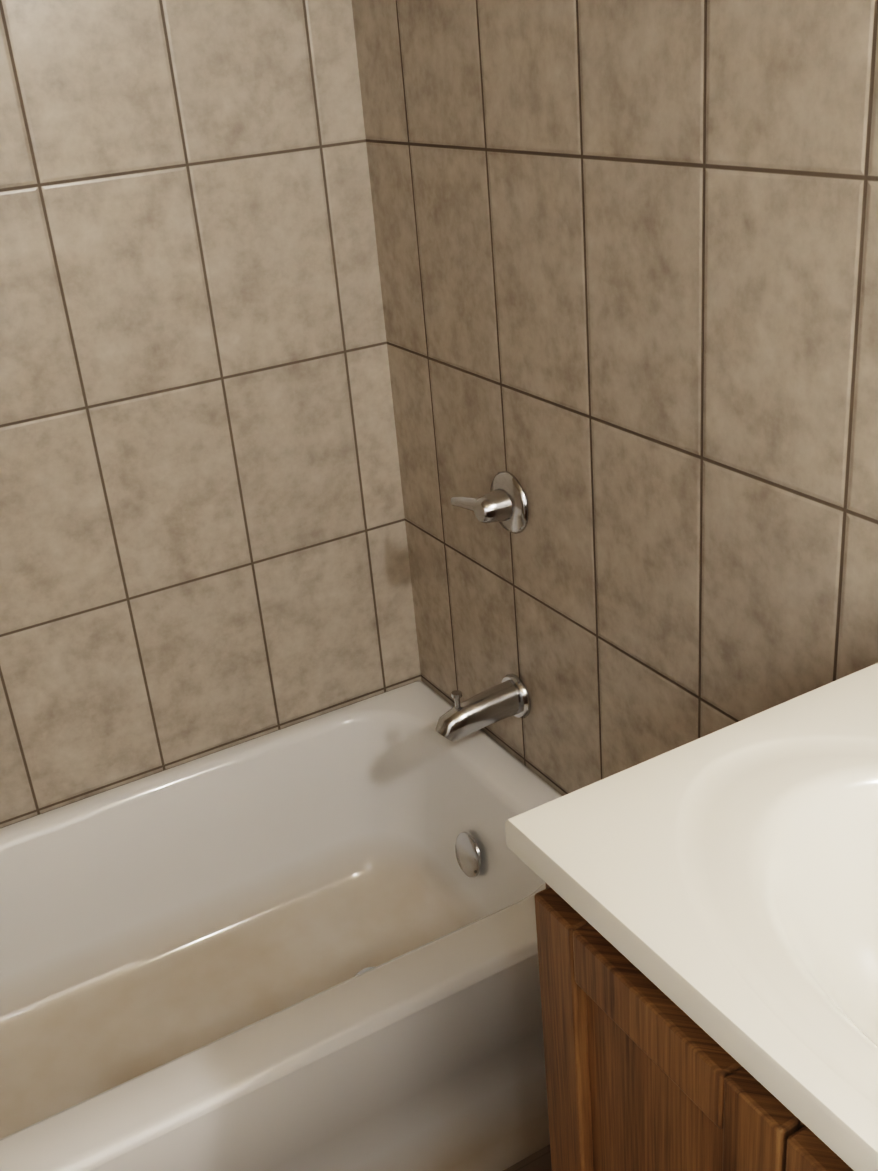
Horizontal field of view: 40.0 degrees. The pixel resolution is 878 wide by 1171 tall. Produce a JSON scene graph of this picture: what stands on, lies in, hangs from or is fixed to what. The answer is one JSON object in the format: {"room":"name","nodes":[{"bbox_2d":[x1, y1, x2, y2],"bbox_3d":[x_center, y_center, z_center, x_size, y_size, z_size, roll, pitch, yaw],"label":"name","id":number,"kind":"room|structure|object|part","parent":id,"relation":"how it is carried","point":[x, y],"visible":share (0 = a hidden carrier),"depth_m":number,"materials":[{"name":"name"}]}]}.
{"room":"bathroom","nodes":[
{"label":"bathroom","id":0,"kind":"room"},
{"bbox_2d":[0,0,420,827],"bbox_3d":[-0.767,-0.209,1.643,1.720,1.970,0.100,-18,28,-25],"label":"wall","id":1,"kind":"structure","parent":0,"point":[202,538],"depth_m":1.79,"materials":[{"name":"tile"}]},
{"bbox_2d":[503,1144,551,1170],"bbox_3d":[-0.040,1.146,1.030,1.720,0.080,2.700,-18,28,-25],"label":"floor","id":2,"kind":"structure","parent":0,"point":[540,1160],"depth_m":1.66,"materials":[{"name":"stone"}]},
{"bbox_2d":[0,680,561,1170],"bbox_3d":[-0.502,0.650,1.660,1.516,0.360,0.698,-18,28,-25],"label":"bathtub","id":3,"kind":"object","parent":2,"relation":"on","point":[310,944],"visible":0.92,"depth_m":1.89,"materials":[{"name":"ceramic"}]},
{"bbox_3d":[-0.042,0.519,1.917,0.233,0.199,0.074,-18,28,-25],"label":"drain trim","id":4,"kind":"part","parent":3,"relation":"part of","materials":[{"name":"silver metal"}]},
{"bbox_2d":[505,663,877,1170],"bbox_3d":[0.427,0.578,0.943,0.470,0.939,0.634,-18,28,-25],"label":"bathroom vanity","id":5,"kind":"object","parent":2,"relation":"on","point":[706,909],"visible":1,"depth_m":0.89,"materials":[{"name":"white ceramic"}]},
{"bbox_3d":[0.177,0.589,0.992,0.018,0.671,0.272,-18,28,-25],"label":"door","id":6,"kind":"part","parent":5,"relation":"part of","materials":[{"name":"brown wood"}]},
{"bbox_3d":[0.323,0.686,0.755,0.018,0.671,0.308,-18,28,-25],"label":"door","id":7,"kind":"part","parent":5,"relation":"part of","materials":[{"name":"brown wood"}]},
{"bbox_2d":[351,0,877,795],"bbox_3d":[0.601,0.013,0.896,0.100,1.970,2.600,-18,28,-25],"label":"wall","id":8,"kind":"structure","parent":0,"point":[627,250],"depth_m":1.39,"materials":[{"name":"tile"}]},
{"bbox_2d":[435,673,530,741],"bbox_3d":[0.058,0.186,1.834,0.146,0.080,0.072,-18,28,-25],"label":"tub spout","id":9,"kind":"object","parent":8,"relation":"attached to","point":[508,696],"visible":1,"depth_m":1.82,"materials":[{"name":"silver metal"}]},
{"bbox_2d":[451,471,528,533],"bbox_3d":[0.066,-0.119,1.726,0.054,0.092,0.143,-18,28,-25],"label":"tub valve","id":10,"kind":"object","parent":8,"relation":"attached to","point":[503,503],"visible":1,"depth_m":1.69,"materials":[{"name":"silver metal"}]}
]}

